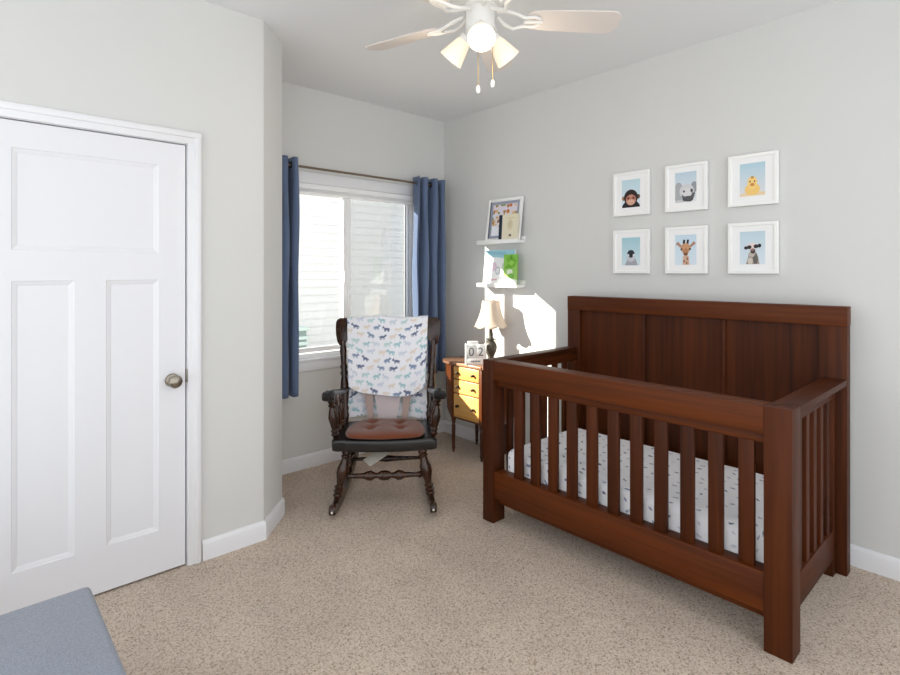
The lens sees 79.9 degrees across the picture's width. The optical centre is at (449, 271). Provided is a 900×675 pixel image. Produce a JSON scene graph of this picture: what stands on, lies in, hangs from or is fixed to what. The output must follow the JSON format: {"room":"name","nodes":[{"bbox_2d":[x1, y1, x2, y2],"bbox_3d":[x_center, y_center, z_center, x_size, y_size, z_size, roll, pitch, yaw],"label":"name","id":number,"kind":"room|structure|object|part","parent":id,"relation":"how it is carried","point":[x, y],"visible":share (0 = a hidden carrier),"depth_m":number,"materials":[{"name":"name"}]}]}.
{"room":"bedroom","nodes":[
{"label":"bedroom","id":0,"kind":"room"},
{"bbox_2d":[0,0,255,560],"bbox_3d":[-2.963,0.043,1.134,5.160,2.755,0.125,0,0,-42],"label":"wall","id":1,"kind":"structure","parent":0,"point":[186,65],"depth_m":2.65,"materials":[{"name":"paint"}]},
{"bbox_2d":[0,118,184,614],"bbox_3d":[-1.563,0.401,2.310,0.806,2.019,0.107,0,0,-42],"label":"door","id":2,"kind":"structure","parent":1,"relation":"in","point":[92,224],"depth_m":2.33,"materials":[{"name":"white paint"}]},
{"bbox_3d":[-1.298,0.515,2.530,0.064,0.064,0.073,0,0,-42],"label":"knob","id":3,"kind":"part","parent":2,"relation":"part of","materials":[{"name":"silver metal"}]},
{"bbox_2d":[0,100,200,565],"bbox_3d":[-1.605,0.371,2.359,0.943,2.098,0.139,0,0,-42],"label":"trim","id":4,"kind":"structure","parent":1,"relation":"attached to","point":[191,141],"depth_m":2.60,"materials":[{"name":"white paint"}]},
{"bbox_2d":[202,520,265,560],"bbox_3d":[-1.099,1.371,2.748,0.321,0.098,0.017,0,0,-42],"label":"baseboard","id":5,"kind":"structure","parent":1,"relation":"attached to","point":[227,542],"depth_m":2.73,"materials":[{"name":"white paint"}]},
{"bbox_2d":[256,18,281,522],"bbox_3d":[-1.229,0.043,3.237,0.240,2.755,0.885,0,0,-42],"label":"wall","id":6,"kind":"structure","parent":0,"point":[268,45],"depth_m":2.92,"materials":[{"name":"paint"}]},
{"bbox_2d":[263,497,284,538],"bbox_3d":[-0.980,1.371,3.002,0.017,0.098,0.302,0,0,1],"label":"baseboard","id":7,"kind":"structure","parent":6,"relation":"attached to","point":[278,512],"depth_m":2.99,"materials":[{"name":"white paint"}]},
{"bbox_2d":[282,81,443,459],"bbox_3d":[-0.791,0.043,4.181,1.920,2.755,0.085,0,0,-42],"label":"wall","id":8,"kind":"structure","parent":0,"point":[324,130],"depth_m":4.06,"materials":[{"name":"paint"}]},
{"bbox_2d":[299,193,411,358],"bbox_3d":[-0.805,-0.003,4.170,1.275,1.275,0.065,0,0,-42],"label":"window","id":9,"kind":"structure","parent":8,"relation":"in","point":[346,203],"depth_m":4.15,"materials":[{"name":"white plastic"}]},
{"bbox_3d":[-1.024,-0.003,3.981,0.637,1.195,0.018,0,0,-42],"label":"sash","id":10,"kind":"part","parent":9,"relation":"part of","materials":[{"name":"white plastic"}]},
{"bbox_2d":[299,182,413,204],"bbox_3d":[-0.774,-0.601,4.136,1.263,0.074,0.040,0,0,-42],"label":"window blind","id":11,"kind":"object","parent":9,"relation":"attached to","point":[304,188],"visible":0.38,"depth_m":4.14,"materials":[{"name":"white plastic"}]},
{"bbox_3d":[-0.774,-0.573,4.136,1.259,0.017,0.038,0,0,-42],"label":"rail","id":12,"kind":"part","parent":11,"relation":"part of","materials":[{"name":"white plastic"}]},
{"bbox_3d":[-0.590,-0.003,4.347,0.638,1.195,0.018,0,0,-42],"label":"sash","id":13,"kind":"part","parent":9,"relation":"part of","materials":[{"name":"white plastic"}]},
{"bbox_2d":[299,171,412,371],"bbox_3d":[-0.773,0.000,4.135,1.435,1.440,0.054,0,0,-42],"label":"trim","id":14,"kind":"structure","parent":8,"relation":"attached to","point":[333,361],"depth_m":4.04,"materials":[{"name":"white paint"}]},
{"bbox_2d":[282,420,443,474],"bbox_3d":[-0.714,1.371,4.185,1.800,0.098,0.017,0,0,-42],"label":"baseboard","id":15,"kind":"structure","parent":8,"relation":"attached to","point":[294,464],"depth_m":3.91,"materials":[{"name":"white paint"}]},
{"bbox_2d":[288,163,438,186],"bbox_3d":[-0.652,-0.735,4.160,1.551,0.056,0.133,0,0,-42],"label":"curtain rod","id":16,"kind":"object","parent":8,"relation":"attached to","point":[289,164],"visible":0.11,"depth_m":4.05,"materials":[{"name":"brown metal"}]},
{"bbox_2d":[282,155,299,398],"bbox_3d":[-1.109,0.035,3.687,0.161,1.640,0.116,0,0,-42],"label":"curtain","id":17,"kind":"object","parent":16,"relation":"hanging from","point":[290,197],"visible":0.76,"depth_m":3.67,"materials":[{"name":"blue fabric"}]},
{"bbox_2d":[412,176,445,374],"bbox_3d":[-0.187,0.035,4.536,0.323,1.640,0.125,0,0,-42],"label":"curtain","id":18,"kind":"object","parent":16,"relation":"hanging from","point":[429,239],"visible":0.82,"depth_m":4.53,"materials":[{"name":"blue fabric"}]},
{"bbox_2d":[93,432,899,674],"bbox_3d":[-0.128,1.480,1.710,4.520,0.120,4.695,0,0,-42],"label":"floor","id":19,"kind":"structure","parent":0,"point":[385,584],"depth_m":2.28,"materials":[{"name":"beige carpet"}]},
{"bbox_2d":[0,587,126,674],"bbox_3d":[-1.263,1.210,1.204,0.864,0.420,0.622,0,0,-42],"label":"ottoman","id":20,"kind":"object","parent":19,"relation":"on","point":[65,634],"visible":1,"depth_m":1.46,"materials":[{"name":"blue fabric"}]},
{"bbox_2d":[322,317,445,515],"bbox_3d":[-0.411,0.870,3.507,0.736,1.099,0.906,0,0,-4],"label":"rocking chair","id":21,"kind":"object","parent":19,"relation":"on","point":[387,406],"visible":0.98,"depth_m":3.27,"materials":[{"name":"brown wood"}]},
{"bbox_3d":[-0.720,0.757,3.397,0.076,0.101,0.482,0,0,1],"label":"arm","id":22,"kind":"part","parent":21,"relation":"part of"},
{"bbox_3d":[-0.643,1.212,3.197,0.116,0.317,0.071,0,0,-34],"label":"leg","id":23,"kind":"part","parent":21,"relation":"part of","materials":[{"name":"brown wood"}]},
{"bbox_3d":[-0.718,0.739,3.642,0.060,0.538,0.151,0,0,-27],"label":"post","id":24,"kind":"part","parent":21,"relation":"part of","materials":[{"name":"brown wood"}]},
{"bbox_3d":[-0.649,1.204,3.614,0.052,0.306,0.162,0,0,-31],"label":"leg","id":25,"kind":"part","parent":21,"relation":"part of","materials":[{"name":"brown wood"}]},
{"bbox_3d":[-0.406,1.040,3.424,0.636,0.067,0.463,0,0,-4],"label":"seat","id":26,"kind":"part","parent":21,"relation":"part of","materials":[{"name":"brown wood"}]},
{"bbox_2d":[345,418,424,438],"bbox_3d":[-0.403,0.981,3.383,0.492,0.047,0.384,0,0,-4],"label":"seat cushion","id":27,"kind":"object","parent":21,"relation":"on","point":[376,428],"visible":1,"depth_m":3.29,"materials":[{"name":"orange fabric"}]},
{"bbox_2d":[347,315,427,418],"bbox_3d":[-0.428,0.654,3.685,0.555,0.699,0.200,0,0,-4],"label":"blanket","id":28,"kind":"object","parent":21,"relation":"on","point":[387,355],"visible":0.98,"depth_m":3.66,"materials":[{"name":"fabric"}]},
{"bbox_3d":[-0.426,0.415,3.730,0.724,0.190,0.071,0,0,-4],"label":"crest rail","id":29,"kind":"part","parent":21,"relation":"part of","materials":[{"name":"brown wood"}]},
{"bbox_3d":[-0.142,1.212,3.228,0.116,0.317,0.071,0,0,44],"label":"leg","id":30,"kind":"part","parent":21,"relation":"part of","materials":[{"name":"brown wood"}]},
{"bbox_3d":[-0.125,0.739,3.682,0.060,0.538,0.151,0,0,19],"label":"post","id":31,"kind":"part","parent":21,"relation":"part of","materials":[{"name":"brown wood"}]},
{"bbox_3d":[-0.090,0.757,3.439,0.076,0.101,0.482,0,0,-8],"label":"arm","id":32,"kind":"part","parent":21,"relation":"part of"},
{"bbox_2d":[443,356,505,461],"bbox_3d":[0.224,1.064,4.215,0.336,0.712,0.696,0,0,-42],"label":"nightstand","id":33,"kind":"object","parent":19,"relation":"on","point":[464,383],"visible":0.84,"depth_m":4.14,"materials":[{"name":"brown wood"}]},
{"bbox_3d":[0.024,0.940,4.246,0.030,0.420,0.030,0,0,-42],"label":"corner post","id":34,"kind":"part","parent":33,"relation":"part of","materials":[{"name":"brown wood"}]},
{"bbox_3d":[0.028,1.284,4.245,0.038,0.272,0.037,0,0,-42],"label":"leg","id":35,"kind":"part","parent":33,"relation":"part of","materials":[{"name":"brown wood"}]},
{"bbox_3d":[0.051,0.719,4.413,0.304,0.020,0.170,0,0,-42],"label":"lid","id":36,"kind":"part","parent":33,"relation":"part of","materials":[{"name":"brown wood"}]},
{"bbox_3d":[0.127,1.044,4.127,0.018,0.182,0.277,0,0,-42],"label":"drawer","id":37,"kind":"part","parent":33,"relation":"part of","materials":[{"name":"yellow wood"}]},
{"bbox_3d":[0.127,0.894,4.127,0.018,0.102,0.277,0,0,-42],"label":"drawer","id":38,"kind":"part","parent":33,"relation":"part of","materials":[{"name":"yellow wood"}]},
{"bbox_3d":[0.127,0.786,4.127,0.018,0.097,0.277,0,0,-42],"label":"drawer","id":39,"kind":"part","parent":33,"relation":"part of","materials":[{"name":"yellow wood"}]},
{"bbox_2d":[465,341,485,364],"bbox_3d":[0.196,0.620,4.113,0.158,0.176,0.054,0,0,-5],"label":"calendar","id":40,"kind":"object","parent":33,"relation":"on","point":[475,353],"visible":0.98,"depth_m":4.09,"materials":[{"name":"white paint"}]},
{"bbox_3d":[0.220,1.284,4.421,0.038,0.272,0.037,0,0,-42],"label":"leg","id":41,"kind":"part","parent":33,"relation":"part of","materials":[{"name":"brown wood"}]},
{"bbox_3d":[0.237,1.284,4.018,0.038,0.272,0.037,0,0,-42],"label":"leg","id":42,"kind":"part","parent":33,"relation":"part of","materials":[{"name":"brown wood"}]},
{"bbox_3d":[0.237,0.940,4.013,0.030,0.420,0.030,0,0,-42],"label":"corner post","id":43,"kind":"part","parent":33,"relation":"part of","materials":[{"name":"brown wood"}]},
{"bbox_2d":[474,300,507,357],"bbox_3d":[0.318,0.465,4.177,0.262,0.486,0.262,0,0,-42],"label":"table lamp","id":44,"kind":"object","parent":33,"relation":"on","point":[490,317],"visible":0.97,"depth_m":4.11,"materials":[{"name":"white fabric"}]},
{"bbox_3d":[0.318,0.328,4.177,0.262,0.211,0.262,0,0,-42],"label":"lamp shade","id":45,"kind":"part","parent":44,"relation":"part of","materials":[{"name":"beige fabric"}]},
{"bbox_3d":[0.429,1.284,4.193,0.038,0.272,0.037,0,0,-42],"label":"leg","id":46,"kind":"part","parent":33,"relation":"part of","materials":[{"name":"brown wood"}]},
{"bbox_2d":[483,296,850,663],"bbox_3d":[1.044,0.792,2.819,0.898,1.256,1.555,0,0,-42],"label":"crib","id":47,"kind":"object","parent":19,"relation":"on","point":[751,388],"visible":0.96,"depth_m":2.52,"materials":[{"name":"brown wood"}]},
{"bbox_3d":[0.252,0.961,3.091,0.097,0.918,0.080,0,0,-42],"label":"post","id":48,"kind":"part","parent":47,"relation":"part of","materials":[{"name":"brown wood"}]},
{"bbox_3d":[0.567,0.561,3.358,0.728,0.061,0.028,0,0,-42],"label":"rail","id":49,"kind":"part","parent":47,"relation":"part of","materials":[{"name":"brown wood"}]},
{"bbox_3d":[0.853,0.838,3.632,0.065,1.165,0.095,0,0,-42],"label":"headboard post","id":50,"kind":"part","parent":47,"relation":"part of","materials":[{"name":"brown wood"}]},
{"bbox_3d":[1.041,0.672,3.439,0.020,0.835,0.443,0,0,-42],"label":"headboard panel","id":51,"kind":"part","parent":47,"relation":"part of","materials":[{"name":"brown wood"}]},
{"bbox_3d":[0.739,1.202,2.549,0.072,0.150,1.378,0,0,-42],"label":"rail","id":52,"kind":"part","parent":47,"relation":"part of","materials":[{"name":"brown wood"}]},
{"bbox_3d":[0.759,1.290,2.558,0.025,0.060,1.453,0,0,-42],"label":"support rail","id":53,"kind":"part","parent":47,"relation":"part of","materials":[{"name":"brown wood"}]},
{"bbox_3d":[0.744,0.556,2.554,0.095,0.107,1.378,0,0,-42],"label":"rail","id":54,"kind":"part","parent":47,"relation":"part of","materials":[{"name":"brown wood"}]},
{"bbox_2d":[508,428,763,562],"bbox_3d":[1.012,1.107,2.815,0.695,0.197,1.325,0,0,-42],"label":"mattress","id":55,"kind":"object","parent":47,"relation":"on","point":[701,466],"visible":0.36,"depth_m":2.60,"materials":[{"name":"fabric"}]},
{"bbox_3d":[1.346,0.672,3.105,0.020,0.835,0.462,0,0,-42],"label":"headboard panel","id":56,"kind":"part","parent":47,"relation":"part of","materials":[{"name":"brown wood"}]},
{"bbox_3d":[1.348,0.209,3.097,0.075,0.091,1.555,0,0,-42],"label":"headboard rail","id":57,"kind":"part","parent":47,"relation":"part of","materials":[{"name":"brown wood"}]},
{"bbox_3d":[1.652,0.672,2.772,0.020,0.835,0.443,0,0,-42],"label":"headboard panel","id":58,"kind":"part","parent":47,"relation":"part of","materials":[{"name":"brown wood"}]},
{"bbox_3d":[1.241,0.961,2.011,0.097,0.918,0.095,0,0,-42],"label":"post","id":59,"kind":"part","parent":47,"relation":"part of","materials":[{"name":"brown wood"}]},
{"bbox_3d":[1.521,1.271,2.279,0.678,0.138,0.028,0,0,-42],"label":"rail","id":60,"kind":"part","parent":47,"relation":"part of","materials":[{"name":"brown wood"}]},
{"bbox_3d":[1.539,0.561,2.296,0.728,0.061,0.028,0,0,-42],"label":"rail","id":61,"kind":"part","parent":47,"relation":"part of","materials":[{"name":"brown wood"}]},
{"bbox_3d":[1.833,0.838,2.563,0.065,1.165,0.110,0,0,-42],"label":"headboard post","id":62,"kind":"part","parent":47,"relation":"part of","materials":[{"name":"brown wood"}]},
{"bbox_2d":[202,0,838,121],"bbox_3d":[-0.128,-1.395,1.710,4.520,0.120,4.695,0,0,-42],"label":"ceiling","id":63,"kind":"structure","parent":0,"point":[324,42],"depth_m":3.13,"materials":[{"name":"paint"}]},
{"bbox_2d":[366,0,620,93],"bbox_3d":[0.093,-1.042,2.276,1.134,0.586,1.173,0,0,-42],"label":"ceiling fan","id":64,"kind":"object","parent":63,"relation":"hanging from","point":[481,34],"visible":1,"depth_m":2.31,"materials":[{"name":"white wood"}]},
{"bbox_3d":[-0.215,-1.084,2.514,0.410,0.037,0.136,0,0,32],"label":"blade","id":65,"kind":"part","parent":64,"relation":"part of","materials":[{"name":"white wood"}]},
{"bbox_3d":[0.020,-0.963,2.356,0.110,0.135,0.135,0,0,-42],"label":"lamp shade","id":66,"kind":"part","parent":64,"relation":"part of","materials":[{"name":"white glass"}]},
{"bbox_2d":[460,33,468,43],"bbox_3d":[0.069,-1.011,2.335,0.058,0.053,0.053,0,0,-42],"label":"socket","id":67,"kind":"object","parent":64,"relation":"attached to","point":[464,36],"depth_m":2.31,"materials":[{"name":"white ceramic"}]},
{"bbox_3d":[0.119,-0.902,2.265,0.003,0.235,0.003,0,0,-42],"label":"pull chain","id":68,"kind":"part","parent":64,"relation":"part of","materials":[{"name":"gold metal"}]},
{"bbox_2d":[475,20,486,31],"bbox_3d":[0.127,-1.011,2.231,0.058,0.053,0.052,0,0,-5],"label":"socket","id":69,"kind":"object","parent":64,"relation":"attached to","point":[480,26],"depth_m":2.22,"materials":[{"name":"white ceramic"}]},
{"bbox_3d":[0.129,-0.977,2.194,0.047,0.073,0.074,0,0,16],"label":"bulb","id":70,"kind":"part","parent":64,"relation":"part of","materials":[{"name":"white glass"}]},
{"bbox_3d":[0.126,-0.963,2.173,0.125,0.135,0.127,0,0,-42],"label":"lamp shade","id":71,"kind":"part","parent":64,"relation":"part of","materials":[{"name":"white glass"}]},
{"bbox_3d":[0.181,-0.917,2.280,0.003,0.205,0.003,0,0,-42],"label":"pull chain","id":72,"kind":"part","parent":64,"relation":"part of","materials":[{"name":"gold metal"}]},
{"bbox_3d":[0.227,-1.084,2.693,0.136,0.037,0.410,0,0,14],"label":"blade","id":73,"kind":"part","parent":64,"relation":"part of","materials":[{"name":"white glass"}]},
{"bbox_3d":[0.237,-0.963,2.353,0.135,0.135,0.110,0,0,-42],"label":"lamp shade","id":74,"kind":"part","parent":64,"relation":"part of","materials":[{"name":"white glass"}]},
{"bbox_3d":[0.533,-1.084,2.328,0.410,0.037,0.136,0,0,-4],"label":"blade","id":75,"kind":"part","parent":64,"relation":"part of","materials":[{"name":"white wood"}]},
{"bbox_2d":[444,0,899,558],"bbox_3d":[2.170,0.043,2.458,0.120,2.755,6.695,0,0,-42],"label":"wall","id":76,"kind":"structure","parent":0,"point":[819,87],"depth_m":3.04,"materials":[{"name":"paint"}]},
{"bbox_2d":[477,236,524,244],"bbox_3d":[0.395,-0.246,4.225,0.109,0.056,0.418,0,0,-42],"label":"wall shelf","id":77,"kind":"object","parent":76,"relation":"attached to","point":[522,238],"visible":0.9,"depth_m":4.16,"materials":[{"name":"white paint"}]},
{"bbox_2d":[485,196,523,239],"bbox_3d":[0.424,-0.409,4.215,0.065,0.341,0.352,0,0,-42],"label":"picture frame","id":78,"kind":"object","parent":77,"relation":"on","point":[512,205],"visible":0.5,"depth_m":4.25,"materials":[{"name":"white paint"}]},
{"bbox_2d":[491,203,517,235],"bbox_3d":[0.424,-0.408,4.215,0.035,0.248,0.250,0,0,-42],"label":"print","id":79,"kind":"object","parent":78,"relation":"attached to","point":[497,209],"depth_m":4.26,"materials":[{"name":"paper"}]},
{"bbox_2d":[498,213,518,239],"bbox_3d":[0.450,-0.341,4.126,0.030,0.203,0.188,0,0,-42],"label":"book","id":80,"kind":"object","parent":77,"relation":"on","point":[508,223],"visible":1,"depth_m":4.11,"materials":[{"name":"paper"}]},
{"bbox_2d":[477,280,524,287],"bbox_3d":[0.395,0.094,4.225,0.109,0.056,0.418,0,0,-42],"label":"wall shelf","id":81,"kind":"object","parent":76,"relation":"attached to","point":[521,283],"visible":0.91,"depth_m":4.14,"materials":[{"name":"white paint"}]},
{"bbox_2d":[483,249,515,282],"bbox_3d":[0.386,-0.035,4.218,0.040,0.272,0.320,0,0,-42],"label":"book","id":82,"kind":"object","parent":81,"relation":"on","point":[494,259],"visible":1,"depth_m":4.25,"materials":[{"name":"paper"}]},
{"bbox_2d":[503,254,517,283],"bbox_3d":[0.463,-0.016,4.102,0.020,0.232,0.138,0,0,-42],"label":"book","id":83,"kind":"object","parent":81,"relation":"on","point":[510,274],"visible":1,"depth_m":4.09,"materials":[{"name":"paper"}]},
{"bbox_3d":[0.431,0.084,4.258,0.011,0.035,0.418,0,0,-42],"label":"rail","id":84,"kind":"part","parent":81,"relation":"part of","materials":[{"name":"white paint"}]},
{"bbox_2d":[613,169,650,216],"bbox_3d":[1.162,-0.500,3.445,0.024,0.280,0.248,0,0,-42],"label":"picture frame","id":85,"kind":"object","parent":76,"relation":"attached to","point":[631,190],"visible":1,"depth_m":3.43,"materials":[{"name":"white paint"}]},
{"bbox_2d":[622,178,639,207],"bbox_3d":[1.158,-0.501,3.441,0.001,0.178,0.126,0,0,-42],"label":"print","id":86,"kind":"object","parent":85,"relation":"attached to","point":[630,188],"depth_m":3.44},
{"bbox_2d":[613,229,650,273],"bbox_3d":[1.162,-0.129,3.445,0.024,0.280,0.248,0,0,-42],"label":"picture frame","id":87,"kind":"object","parent":76,"relation":"attached to","point":[631,248],"visible":1,"depth_m":3.43,"materials":[{"name":"white paint"}]},
{"bbox_2d":[622,237,639,264],"bbox_3d":[1.158,-0.130,3.441,0.001,0.178,0.126,0,0,-42],"label":"print","id":88,"kind":"object","parent":87,"relation":"attached to","point":[630,246],"depth_m":3.44},
{"bbox_2d":[444,420,899,580],"bbox_3d":[1.486,1.371,3.106,0.017,0.098,4.575,0,0,-42],"label":"baseboard","id":89,"kind":"structure","parent":76,"relation":"attached to","point":[872,561],"depth_m":2.56,"materials":[{"name":"white paint"}]},
{"bbox_2d":[665,225,707,273],"bbox_3d":[1.399,-0.129,3.187,0.024,0.280,0.248,0,0,-42],"label":"picture frame","id":90,"kind":"object","parent":76,"relation":"attached to","point":[686,247],"visible":1,"depth_m":3.18,"materials":[{"name":"white paint"}]},
{"bbox_2d":[675,234,695,264],"bbox_3d":[1.395,-0.130,3.182,0.001,0.178,0.126,0,0,-42],"label":"print","id":91,"kind":"object","parent":90,"relation":"attached to","point":[685,245],"depth_m":3.18},
{"bbox_2d":[665,160,707,212],"bbox_3d":[1.399,-0.500,3.187,0.024,0.280,0.248,0,0,-42],"label":"picture frame","id":92,"kind":"object","parent":76,"relation":"attached to","point":[686,185],"visible":1,"depth_m":3.18,"materials":[{"name":"white paint"}]},
{"bbox_2d":[675,171,695,202],"bbox_3d":[1.395,-0.501,3.182,0.001,0.178,0.126,0,0,-42],"label":"print","id":93,"kind":"object","parent":92,"relation":"attached to","point":[685,182],"depth_m":3.18},
{"bbox_2d":[728,150,778,207],"bbox_3d":[1.644,-0.500,2.920,0.024,0.280,0.248,0,0,-42],"label":"picture frame","id":94,"kind":"object","parent":76,"relation":"attached to","point":[753,179],"visible":1,"depth_m":2.91,"materials":[{"name":"white paint"}]},
{"bbox_2d":[740,161,764,196],"bbox_3d":[1.639,-0.501,2.915,0.001,0.178,0.126,0,0,-42],"label":"print","id":95,"kind":"object","parent":94,"relation":"attached to","point":[752,175],"depth_m":2.91},
{"bbox_2d":[728,220,778,273],"bbox_3d":[1.644,-0.129,2.920,0.024,0.280,0.248,0,0,-42],"label":"picture frame","id":96,"kind":"object","parent":76,"relation":"attached to","point":[753,247],"visible":1,"depth_m":2.91,"materials":[{"name":"white paint"}]},
{"bbox_2d":[740,231,764,263],"bbox_3d":[1.639,-0.130,2.915,0.001,0.178,0.126,0,0,-42],"label":"print","id":97,"kind":"object","parent":96,"relation":"attached to","point":[752,243],"depth_m":2.91},
{"label":"outside","id":98,"kind":"structure","parent":0,"visible":0},
{"bbox_3d":[-2.079,1.670,6.713,18.000,0.200,5.290,0,0,-42],"label":"ground","id":99,"kind":"structure","parent":98,"visible":0},
{"bbox_2d":[299,326,309,353],"bbox_3d":[-2.090,1.107,6.276,0.645,0.925,0.660,0,0,-42],"label":"air conditioner","id":100,"kind":"object","parent":99,"relation":"on","point":[302,330],"visible":0.02,"depth_m":6.22,"materials":[{"name":"white plastic"}]},
{"bbox_2d":[298,194,404,352],"bbox_3d":[-0.576,-1.475,8.329,8.600,6.090,0.057,0,0,-42],"label":"wall","id":101,"kind":"structure","parent":99,"relation":"on","point":[377,228],"depth_m":7.57,"materials":[{"name":"white"}]}
]}

